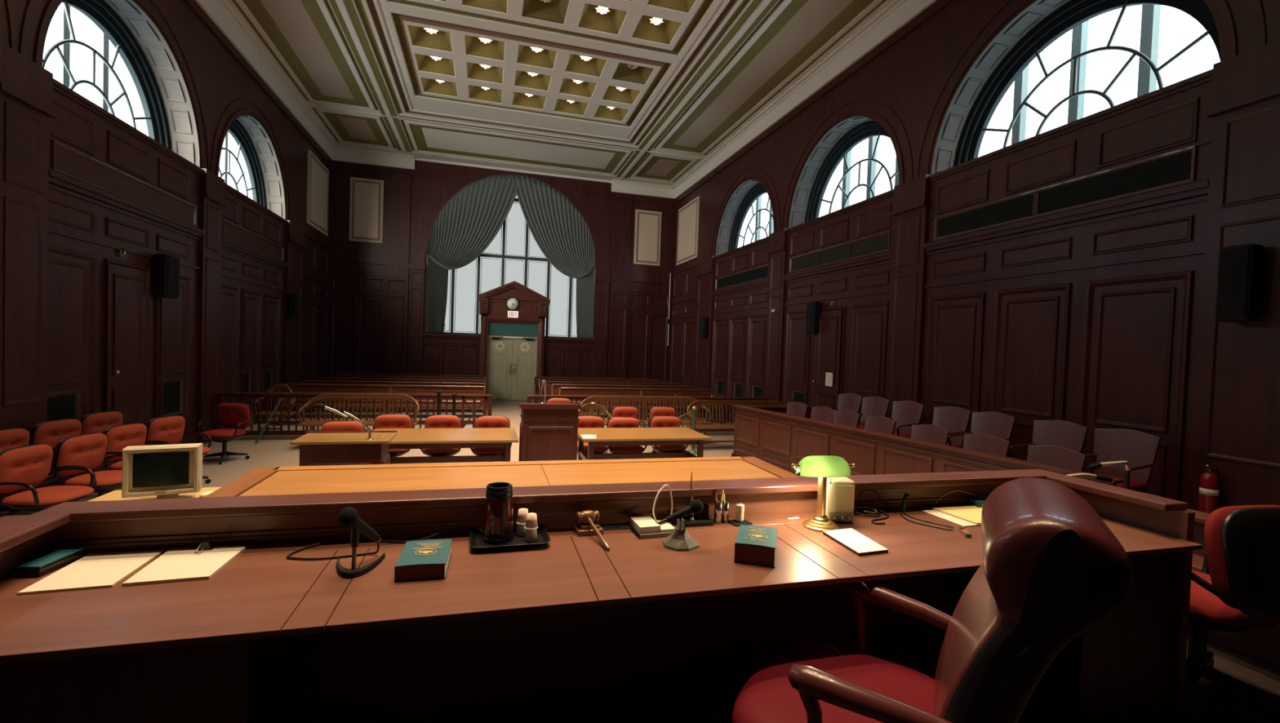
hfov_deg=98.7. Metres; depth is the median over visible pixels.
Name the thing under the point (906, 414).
chair
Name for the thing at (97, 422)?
swivel chair
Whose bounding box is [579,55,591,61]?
ceiling lamp
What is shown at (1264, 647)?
box
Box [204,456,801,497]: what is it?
desk
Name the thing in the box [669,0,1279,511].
wall
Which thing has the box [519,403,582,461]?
lectern
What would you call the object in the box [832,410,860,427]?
chair
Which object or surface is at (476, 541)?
serving tray
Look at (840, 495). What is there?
intercom box
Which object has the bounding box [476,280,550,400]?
trim
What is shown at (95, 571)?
paper pad
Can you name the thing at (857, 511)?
cable
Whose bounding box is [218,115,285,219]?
window
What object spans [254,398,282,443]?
leaning pole
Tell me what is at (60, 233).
wall
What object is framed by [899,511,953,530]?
cable
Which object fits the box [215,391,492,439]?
rail
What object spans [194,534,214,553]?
binder clip
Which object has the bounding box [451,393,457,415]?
stanchion
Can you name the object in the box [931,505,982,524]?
pad
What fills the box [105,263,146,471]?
door
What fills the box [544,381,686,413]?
pew
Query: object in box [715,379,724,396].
air vent
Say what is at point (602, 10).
ceiling lamp
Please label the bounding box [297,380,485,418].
pew
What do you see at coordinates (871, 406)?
chair
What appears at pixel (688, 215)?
acoustic panel
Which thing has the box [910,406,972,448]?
chair
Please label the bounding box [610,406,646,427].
swivel chair
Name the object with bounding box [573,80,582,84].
ceiling lamp
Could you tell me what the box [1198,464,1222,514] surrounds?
fire extinguisher
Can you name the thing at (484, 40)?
ceiling lamp
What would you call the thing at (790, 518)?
paper clip
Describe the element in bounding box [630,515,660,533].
pad
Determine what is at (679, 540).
desk microphone
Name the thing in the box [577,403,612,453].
armchair
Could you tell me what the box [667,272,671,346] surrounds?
pole
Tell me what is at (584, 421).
swivel chair
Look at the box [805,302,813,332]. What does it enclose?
grille
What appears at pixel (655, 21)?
ceiling lamp
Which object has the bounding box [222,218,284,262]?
frieze panel
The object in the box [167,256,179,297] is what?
grille
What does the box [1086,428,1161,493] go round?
chair
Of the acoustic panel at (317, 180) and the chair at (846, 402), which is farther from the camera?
the acoustic panel at (317, 180)
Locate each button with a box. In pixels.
[116,248,125,257]
[830,300,835,306]
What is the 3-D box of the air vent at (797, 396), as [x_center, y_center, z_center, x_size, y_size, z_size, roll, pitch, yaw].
[3.517,0.896,12.167,0.030,0.490,0.570,2,1,-16]
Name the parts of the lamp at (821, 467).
stem, lamp shade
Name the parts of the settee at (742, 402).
seat, rail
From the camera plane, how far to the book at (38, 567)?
1.58 m
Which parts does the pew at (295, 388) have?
panel, seat, backrest, cap rail, panel, panel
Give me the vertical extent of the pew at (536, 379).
0.900 m
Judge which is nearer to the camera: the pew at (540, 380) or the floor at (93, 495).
the floor at (93, 495)
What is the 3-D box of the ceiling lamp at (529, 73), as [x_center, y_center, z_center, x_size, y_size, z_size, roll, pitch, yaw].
[-2.462,-6.603,12.597,0.250,0.112,0.250,2,1,7]
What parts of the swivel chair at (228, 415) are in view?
armrest, leg, seat, leg, backrest, leg, armrest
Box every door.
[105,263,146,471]
[486,321,537,400]
[812,309,842,407]
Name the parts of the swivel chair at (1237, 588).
leg, armrest, leg, armrest, seat, leg, backrest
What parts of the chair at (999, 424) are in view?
armrest, backrest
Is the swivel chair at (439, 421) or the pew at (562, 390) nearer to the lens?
the swivel chair at (439, 421)
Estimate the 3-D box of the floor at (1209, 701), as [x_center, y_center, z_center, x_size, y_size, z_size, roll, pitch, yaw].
[2.400,1.784,1.048,8.120,0.550,3.610,2,1,-16]
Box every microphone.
[286,506,476,578]
[314,403,383,440]
[540,380,545,404]
[652,484,703,551]
[1067,473,1113,482]
[1087,460,1131,489]
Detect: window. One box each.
[42,0,199,167]
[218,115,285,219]
[426,195,591,339]
[715,180,773,256]
[788,116,898,228]
[931,0,1220,174]
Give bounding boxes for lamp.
[423,27,438,34]
[430,56,442,60]
[478,37,492,43]
[480,64,491,68]
[526,71,537,76]
[530,47,542,52]
[539,0,551,3]
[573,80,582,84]
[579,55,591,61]
[595,5,609,13]
[615,86,626,90]
[626,64,638,69]
[649,17,663,25]
[791,455,855,532]
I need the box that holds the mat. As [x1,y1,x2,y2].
[728,519,752,526]
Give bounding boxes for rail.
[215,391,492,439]
[526,395,767,435]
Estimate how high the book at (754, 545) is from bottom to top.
0.070 m
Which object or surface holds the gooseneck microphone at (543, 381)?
on the lectern
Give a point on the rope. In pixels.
(598, 410)
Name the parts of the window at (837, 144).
post, post, post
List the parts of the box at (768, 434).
panel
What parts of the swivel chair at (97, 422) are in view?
backrest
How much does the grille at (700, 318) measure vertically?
0.600 m
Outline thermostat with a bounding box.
[771,308,777,312]
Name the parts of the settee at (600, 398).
rail, seat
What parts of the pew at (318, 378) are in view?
panel, cap rail, backrest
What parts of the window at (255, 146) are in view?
post, frame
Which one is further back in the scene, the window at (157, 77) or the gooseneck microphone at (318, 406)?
the window at (157, 77)
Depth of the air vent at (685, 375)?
19.25 m
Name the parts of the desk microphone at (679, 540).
handle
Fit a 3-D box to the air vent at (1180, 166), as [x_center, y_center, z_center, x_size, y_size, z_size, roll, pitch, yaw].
[5.043,-2.013,6.996,0.030,0.370,3.290,2,1,-16]
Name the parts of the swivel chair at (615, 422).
backrest, seat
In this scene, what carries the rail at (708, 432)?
on the floor at (264, 453)
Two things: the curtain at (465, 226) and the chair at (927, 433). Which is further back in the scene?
the curtain at (465, 226)
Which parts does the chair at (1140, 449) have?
armrest, seat, armrest, seat frame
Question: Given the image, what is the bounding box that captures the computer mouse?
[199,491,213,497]
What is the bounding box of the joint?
[901,493,910,512]
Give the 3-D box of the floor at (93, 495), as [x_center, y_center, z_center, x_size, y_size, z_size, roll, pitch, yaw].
[-6.431,1.603,5.846,0.750,0.055,3.400,2,1,-16]
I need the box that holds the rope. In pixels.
[598,409,693,424]
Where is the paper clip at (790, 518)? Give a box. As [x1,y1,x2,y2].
[786,516,799,519]
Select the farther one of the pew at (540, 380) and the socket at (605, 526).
the pew at (540, 380)
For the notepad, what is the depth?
2.02 m
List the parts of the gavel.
handle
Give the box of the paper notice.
[825,372,832,386]
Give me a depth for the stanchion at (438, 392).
10.27 m
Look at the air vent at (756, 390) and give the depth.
14.06 m
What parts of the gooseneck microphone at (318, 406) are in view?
post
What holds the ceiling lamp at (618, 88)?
attached to the ceiling
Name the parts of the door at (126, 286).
knob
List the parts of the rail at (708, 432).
post, rail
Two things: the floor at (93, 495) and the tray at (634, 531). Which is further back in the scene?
the floor at (93, 495)
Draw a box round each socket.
[604,524,621,527]
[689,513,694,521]
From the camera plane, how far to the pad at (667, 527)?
2.08 m
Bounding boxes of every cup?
[515,508,528,536]
[524,512,537,541]
[714,498,722,524]
[721,500,728,523]
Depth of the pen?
2.21 m
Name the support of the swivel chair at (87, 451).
on the floor at (264, 453)
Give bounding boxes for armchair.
[253,383,295,431]
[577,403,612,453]
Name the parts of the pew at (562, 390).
cap rail, backrest, panel, seat, panel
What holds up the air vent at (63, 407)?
in the wall at (60, 233)
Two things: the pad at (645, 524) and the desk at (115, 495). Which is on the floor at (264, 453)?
the desk at (115, 495)
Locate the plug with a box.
[957,527,971,537]
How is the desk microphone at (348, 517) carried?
on the bench
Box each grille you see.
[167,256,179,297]
[296,294,300,318]
[698,317,702,337]
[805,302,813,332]
[1216,246,1249,318]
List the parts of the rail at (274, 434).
post, rail, post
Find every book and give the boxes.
[16,547,85,577]
[394,539,452,582]
[733,524,777,568]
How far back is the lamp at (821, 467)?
2.19 m
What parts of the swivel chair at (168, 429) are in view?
armrest, backrest, armrest, seat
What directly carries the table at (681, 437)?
on the floor at (264, 453)
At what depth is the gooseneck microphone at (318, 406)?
5.37 m
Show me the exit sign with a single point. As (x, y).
(510, 313)
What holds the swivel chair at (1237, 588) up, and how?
on the floor at (1209, 701)
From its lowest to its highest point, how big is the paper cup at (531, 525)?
0.090 m
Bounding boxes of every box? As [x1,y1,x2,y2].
[731,404,1123,486]
[825,476,854,521]
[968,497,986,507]
[1186,508,1279,671]
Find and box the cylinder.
[735,502,744,522]
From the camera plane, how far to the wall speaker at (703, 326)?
17.05 m
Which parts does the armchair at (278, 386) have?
seat, rail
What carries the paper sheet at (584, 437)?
on the table at (681, 437)
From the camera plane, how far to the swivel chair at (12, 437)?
5.59 m
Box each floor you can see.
[0,488,121,517]
[202,400,734,487]
[507,633,1279,722]
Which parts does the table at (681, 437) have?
leg, leg, leg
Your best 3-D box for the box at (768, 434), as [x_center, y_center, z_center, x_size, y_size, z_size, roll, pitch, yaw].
[3.542,1.431,7.662,2.198,1.000,5.928,2,1,-16]
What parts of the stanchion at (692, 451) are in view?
post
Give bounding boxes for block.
[573,521,603,536]
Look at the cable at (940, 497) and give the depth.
2.60 m
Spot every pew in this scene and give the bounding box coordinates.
[278,383,485,426]
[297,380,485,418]
[311,377,485,413]
[328,374,485,380]
[338,373,485,377]
[533,376,657,403]
[538,378,669,408]
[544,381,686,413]
[551,383,704,417]
[559,386,722,423]
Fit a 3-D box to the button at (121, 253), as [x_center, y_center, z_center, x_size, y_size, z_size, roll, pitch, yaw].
[-7.205,-1.514,7.641,0.060,0.120,0.120,2,1,-16]
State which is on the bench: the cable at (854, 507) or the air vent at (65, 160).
the cable at (854, 507)
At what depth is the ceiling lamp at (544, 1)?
9.89 m
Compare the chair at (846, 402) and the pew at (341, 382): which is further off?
the pew at (341, 382)
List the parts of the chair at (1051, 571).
seat, armrest, armrest, backrest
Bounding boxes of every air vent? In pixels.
[47,389,79,421]
[160,377,183,417]
[237,370,251,397]
[261,369,272,391]
[680,373,686,386]
[715,263,769,290]
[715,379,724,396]
[733,382,744,396]
[751,384,763,397]
[788,230,891,273]
[791,390,806,404]
[933,145,1198,240]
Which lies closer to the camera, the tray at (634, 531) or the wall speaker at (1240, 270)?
the tray at (634, 531)
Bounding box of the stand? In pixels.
[679,503,713,527]
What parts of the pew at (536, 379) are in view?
panel, backrest, cap rail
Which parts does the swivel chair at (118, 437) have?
armrest, seat, backrest, armrest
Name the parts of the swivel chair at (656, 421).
backrest, seat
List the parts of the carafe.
lid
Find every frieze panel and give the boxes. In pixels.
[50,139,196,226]
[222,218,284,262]
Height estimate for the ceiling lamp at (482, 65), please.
0.112 m
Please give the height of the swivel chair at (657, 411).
0.892 m
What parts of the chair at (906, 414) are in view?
seat, armrest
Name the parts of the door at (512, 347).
push plate, head rail, transom panel, push plate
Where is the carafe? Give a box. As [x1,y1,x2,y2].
[482,482,513,543]
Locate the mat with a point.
(735, 522)
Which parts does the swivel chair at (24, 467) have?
armrest, backrest, seat, armrest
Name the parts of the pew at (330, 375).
backrest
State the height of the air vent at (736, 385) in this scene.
0.460 m
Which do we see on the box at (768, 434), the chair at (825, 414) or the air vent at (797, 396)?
the chair at (825, 414)
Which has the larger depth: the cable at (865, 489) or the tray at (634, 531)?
the cable at (865, 489)
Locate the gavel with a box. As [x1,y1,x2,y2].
[575,510,609,550]
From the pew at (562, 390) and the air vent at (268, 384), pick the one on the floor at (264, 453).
the pew at (562, 390)
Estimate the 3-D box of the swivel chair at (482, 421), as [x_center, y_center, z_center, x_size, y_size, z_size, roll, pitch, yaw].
[-2.200,1.274,8.115,0.617,0.892,0.609,2,1,-13]
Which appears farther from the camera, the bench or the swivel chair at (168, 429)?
the swivel chair at (168, 429)
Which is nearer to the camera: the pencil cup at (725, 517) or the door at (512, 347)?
the pencil cup at (725, 517)
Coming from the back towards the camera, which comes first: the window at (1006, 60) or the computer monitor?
the window at (1006, 60)
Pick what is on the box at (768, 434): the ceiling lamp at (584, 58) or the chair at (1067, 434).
the chair at (1067, 434)
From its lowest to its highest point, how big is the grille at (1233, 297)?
0.620 m
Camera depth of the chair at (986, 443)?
6.41 m
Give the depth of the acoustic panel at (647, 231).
20.33 m
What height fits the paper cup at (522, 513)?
0.090 m
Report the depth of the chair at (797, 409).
9.82 m
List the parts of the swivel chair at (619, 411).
backrest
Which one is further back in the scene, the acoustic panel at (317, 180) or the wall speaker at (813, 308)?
the acoustic panel at (317, 180)
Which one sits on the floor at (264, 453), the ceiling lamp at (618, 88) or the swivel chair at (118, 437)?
the swivel chair at (118, 437)
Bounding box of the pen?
[688,471,693,505]
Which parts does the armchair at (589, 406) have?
rail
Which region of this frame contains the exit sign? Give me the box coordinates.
[507,311,518,317]
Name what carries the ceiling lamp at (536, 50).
attached to the ceiling
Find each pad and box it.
[17,550,164,595]
[122,545,247,586]
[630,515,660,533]
[657,520,674,532]
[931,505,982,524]
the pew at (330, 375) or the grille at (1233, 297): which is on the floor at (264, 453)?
the pew at (330, 375)
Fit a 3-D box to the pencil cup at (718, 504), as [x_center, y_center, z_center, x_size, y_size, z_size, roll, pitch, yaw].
[0.317,0.608,2.227,0.031,0.095,0.031,2,1,-16]
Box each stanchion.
[435,390,441,415]
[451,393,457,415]
[687,406,697,454]
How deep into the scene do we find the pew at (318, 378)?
15.35 m
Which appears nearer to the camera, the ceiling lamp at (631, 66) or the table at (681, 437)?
the table at (681, 437)
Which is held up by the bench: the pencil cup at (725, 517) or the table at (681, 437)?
the pencil cup at (725, 517)
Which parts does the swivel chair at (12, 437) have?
leg, leg, backrest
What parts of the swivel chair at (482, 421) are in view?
seat, backrest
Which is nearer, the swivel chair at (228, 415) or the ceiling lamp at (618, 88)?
the swivel chair at (228, 415)
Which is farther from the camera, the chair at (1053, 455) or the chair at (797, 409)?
the chair at (797, 409)
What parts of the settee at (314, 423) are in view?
arm post, arm post, leg, seat, rail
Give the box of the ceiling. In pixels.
[195,0,937,199]
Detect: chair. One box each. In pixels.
[0,427,59,515]
[0,444,94,511]
[28,418,111,493]
[50,432,122,497]
[79,410,122,463]
[102,422,170,470]
[144,415,211,484]
[196,402,253,464]
[320,421,364,431]
[374,413,413,464]
[420,414,461,456]
[470,416,511,455]
[546,398,571,403]
[577,416,609,453]
[606,417,647,453]
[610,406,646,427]
[647,406,683,453]
[648,416,688,452]
[731,477,1132,722]
[786,401,808,417]
[810,406,834,422]
[832,393,862,413]
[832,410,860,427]
[857,396,890,429]
[864,416,896,435]
[891,400,924,438]
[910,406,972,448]
[911,424,950,445]
[947,411,1016,446]
[963,434,1010,457]
[1008,420,1088,457]
[1026,445,1087,471]
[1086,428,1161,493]
[1182,505,1279,715]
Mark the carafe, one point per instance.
(498, 519)
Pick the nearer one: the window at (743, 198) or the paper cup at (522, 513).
the paper cup at (522, 513)
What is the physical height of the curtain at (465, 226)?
5.579 m
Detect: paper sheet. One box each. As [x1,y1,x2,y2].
[580,434,595,439]
[922,510,981,527]
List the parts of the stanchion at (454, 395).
post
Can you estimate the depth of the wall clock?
19.00 m
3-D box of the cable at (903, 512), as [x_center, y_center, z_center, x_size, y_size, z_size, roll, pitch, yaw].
[1.220,0.678,2.350,0.035,0.009,0.236,1,2,-28]
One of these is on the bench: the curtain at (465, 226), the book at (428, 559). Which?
the book at (428, 559)
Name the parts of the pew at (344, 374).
backrest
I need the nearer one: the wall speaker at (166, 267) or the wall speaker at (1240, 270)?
the wall speaker at (1240, 270)
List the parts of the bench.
panel, cap rail, cap rail, power strip, cap rail, panel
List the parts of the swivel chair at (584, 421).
backrest, seat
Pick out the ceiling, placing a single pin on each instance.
(360, 77)
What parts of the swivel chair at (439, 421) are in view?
seat, backrest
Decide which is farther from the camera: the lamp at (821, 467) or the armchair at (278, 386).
the armchair at (278, 386)
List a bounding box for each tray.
[469,523,550,551]
[626,521,671,538]
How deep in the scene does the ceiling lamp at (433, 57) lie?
12.03 m
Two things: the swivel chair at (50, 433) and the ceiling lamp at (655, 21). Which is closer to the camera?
the swivel chair at (50, 433)
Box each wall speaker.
[153,253,179,298]
[287,293,300,319]
[698,316,707,337]
[805,302,821,333]
[1215,244,1263,322]
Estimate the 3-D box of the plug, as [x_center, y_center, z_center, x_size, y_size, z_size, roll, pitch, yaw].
[1.297,0.682,2.195,0.023,0.016,0.090,2,1,12]
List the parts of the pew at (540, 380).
panel, cap rail, backrest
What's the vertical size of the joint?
0.084 m
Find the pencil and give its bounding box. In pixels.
[720,488,724,500]
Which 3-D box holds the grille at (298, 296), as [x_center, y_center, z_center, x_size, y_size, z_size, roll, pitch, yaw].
[-8.709,-1.406,13.987,0.018,0.600,0.240,2,1,-16]
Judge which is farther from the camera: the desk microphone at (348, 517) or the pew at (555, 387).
the pew at (555, 387)
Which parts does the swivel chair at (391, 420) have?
backrest, seat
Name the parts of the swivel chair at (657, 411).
backrest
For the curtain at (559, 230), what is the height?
5.579 m
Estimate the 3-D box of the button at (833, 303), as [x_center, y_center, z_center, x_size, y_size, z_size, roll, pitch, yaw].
[3.870,-1.165,11.051,0.060,0.120,0.120,2,1,-16]
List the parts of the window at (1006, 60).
post, post, post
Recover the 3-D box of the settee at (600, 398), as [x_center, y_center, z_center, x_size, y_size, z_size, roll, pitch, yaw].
[0.122,1.238,11.553,2.852,0.955,0.576,2,1,-16]
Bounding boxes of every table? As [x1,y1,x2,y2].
[289,431,397,466]
[373,427,518,463]
[577,427,711,460]
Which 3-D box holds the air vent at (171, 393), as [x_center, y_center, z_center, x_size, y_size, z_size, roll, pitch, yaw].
[-7.652,0.584,8.976,0.030,0.620,0.640,2,1,-16]
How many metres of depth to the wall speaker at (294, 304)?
13.85 m
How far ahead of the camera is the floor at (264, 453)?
10.09 m
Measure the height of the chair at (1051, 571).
1.141 m
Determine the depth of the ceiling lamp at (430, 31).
10.98 m
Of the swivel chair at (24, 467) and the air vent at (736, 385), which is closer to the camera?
the swivel chair at (24, 467)
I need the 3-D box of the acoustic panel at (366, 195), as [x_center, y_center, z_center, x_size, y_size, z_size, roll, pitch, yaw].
[-8.859,-4.895,17.789,0.980,2.030,0.065,2,1,-16]
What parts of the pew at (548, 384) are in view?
panel, cap rail, backrest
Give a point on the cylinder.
(740, 508)
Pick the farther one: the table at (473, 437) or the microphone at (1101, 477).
the table at (473, 437)
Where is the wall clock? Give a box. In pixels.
[505,297,519,310]
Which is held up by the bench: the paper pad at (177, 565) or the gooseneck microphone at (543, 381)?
the paper pad at (177, 565)
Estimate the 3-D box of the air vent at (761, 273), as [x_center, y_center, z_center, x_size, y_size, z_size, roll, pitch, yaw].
[2.755,-2.300,15.208,0.030,0.370,3.290,2,1,-16]
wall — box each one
[0,0,332,507]
[326,160,675,400]
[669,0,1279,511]
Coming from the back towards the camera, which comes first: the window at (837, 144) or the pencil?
the window at (837, 144)
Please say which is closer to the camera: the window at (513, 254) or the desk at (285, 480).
the desk at (285, 480)
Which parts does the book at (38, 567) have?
lid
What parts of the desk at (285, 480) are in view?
rail, rail, rail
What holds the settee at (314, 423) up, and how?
on the floor at (264, 453)
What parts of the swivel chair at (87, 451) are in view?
armrest, backrest, seat, armrest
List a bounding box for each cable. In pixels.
[853,506,877,513]
[853,508,888,524]
[857,488,893,511]
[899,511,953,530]
[902,511,954,528]
[932,489,986,507]
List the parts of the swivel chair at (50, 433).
backrest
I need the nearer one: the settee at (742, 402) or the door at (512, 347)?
the settee at (742, 402)
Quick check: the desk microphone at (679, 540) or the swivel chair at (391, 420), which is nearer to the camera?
the desk microphone at (679, 540)
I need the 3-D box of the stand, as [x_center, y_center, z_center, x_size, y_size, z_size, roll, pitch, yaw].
[0.227,0.618,2.214,0.122,0.070,0.080,2,1,-16]
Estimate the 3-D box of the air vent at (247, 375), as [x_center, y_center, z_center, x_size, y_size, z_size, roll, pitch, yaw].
[-8.402,0.475,11.666,0.030,0.530,0.590,2,1,-16]
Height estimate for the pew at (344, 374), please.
0.900 m
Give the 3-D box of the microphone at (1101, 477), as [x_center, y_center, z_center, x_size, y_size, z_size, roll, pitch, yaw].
[2.468,0.724,3.169,0.539,0.166,0.069,2,1,-2]
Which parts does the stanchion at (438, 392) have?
post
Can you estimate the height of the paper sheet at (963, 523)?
0.004 m
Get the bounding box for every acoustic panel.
[306,149,328,235]
[349,177,383,243]
[633,209,661,266]
[676,195,699,265]
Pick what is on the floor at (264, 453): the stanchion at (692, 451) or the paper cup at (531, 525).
the stanchion at (692, 451)
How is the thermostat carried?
attached to the wall at (1101, 315)
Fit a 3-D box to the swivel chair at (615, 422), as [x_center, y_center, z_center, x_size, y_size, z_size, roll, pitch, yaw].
[-0.218,1.333,8.524,0.617,0.892,0.609,2,1,-16]
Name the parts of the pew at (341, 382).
panel, cap rail, backrest, panel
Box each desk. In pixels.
[88,487,221,501]
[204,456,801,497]
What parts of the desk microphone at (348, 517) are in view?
stem, handle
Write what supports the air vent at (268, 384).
in the wall at (60, 233)
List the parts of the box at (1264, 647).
cap rail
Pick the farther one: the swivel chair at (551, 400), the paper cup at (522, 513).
the swivel chair at (551, 400)
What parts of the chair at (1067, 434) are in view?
armrest, backrest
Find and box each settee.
[297,393,419,434]
[579,395,712,444]
[684,400,786,446]
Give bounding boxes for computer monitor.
[121,443,202,499]
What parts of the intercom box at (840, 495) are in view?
plate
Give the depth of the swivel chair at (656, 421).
8.94 m
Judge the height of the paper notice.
0.270 m
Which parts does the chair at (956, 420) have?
backrest, seat, armrest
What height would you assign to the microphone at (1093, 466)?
0.376 m
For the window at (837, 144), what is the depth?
11.93 m
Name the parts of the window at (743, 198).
frame, post, post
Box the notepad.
[822,528,888,555]
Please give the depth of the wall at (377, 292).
18.46 m
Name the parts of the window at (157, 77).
post, post, frame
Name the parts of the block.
striking plate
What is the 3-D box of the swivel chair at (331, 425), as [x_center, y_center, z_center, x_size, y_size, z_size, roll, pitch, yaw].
[-3.896,1.241,7.122,0.617,0.892,0.609,1,2,-20]
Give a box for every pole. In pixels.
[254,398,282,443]
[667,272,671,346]
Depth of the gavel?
2.04 m
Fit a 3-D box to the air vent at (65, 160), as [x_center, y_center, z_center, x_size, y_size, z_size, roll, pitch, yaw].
[-7.289,-2.466,7.979,0.030,0.370,3.290,2,1,-16]
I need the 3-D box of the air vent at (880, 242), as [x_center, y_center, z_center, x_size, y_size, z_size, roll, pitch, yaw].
[3.898,-2.157,11.107,0.030,0.370,3.290,2,1,-16]
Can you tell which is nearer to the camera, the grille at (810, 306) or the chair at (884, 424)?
the chair at (884, 424)
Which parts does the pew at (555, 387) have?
panel, cap rail, backrest, panel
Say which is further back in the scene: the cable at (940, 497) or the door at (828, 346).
the door at (828, 346)
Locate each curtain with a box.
[426,175,522,333]
[511,175,595,338]
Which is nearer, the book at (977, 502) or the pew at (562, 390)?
the book at (977, 502)
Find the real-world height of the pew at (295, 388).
0.900 m
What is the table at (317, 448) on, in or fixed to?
on the floor at (264, 453)
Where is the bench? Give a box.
[0,469,1202,722]
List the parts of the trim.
casing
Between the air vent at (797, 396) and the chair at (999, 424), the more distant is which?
the air vent at (797, 396)

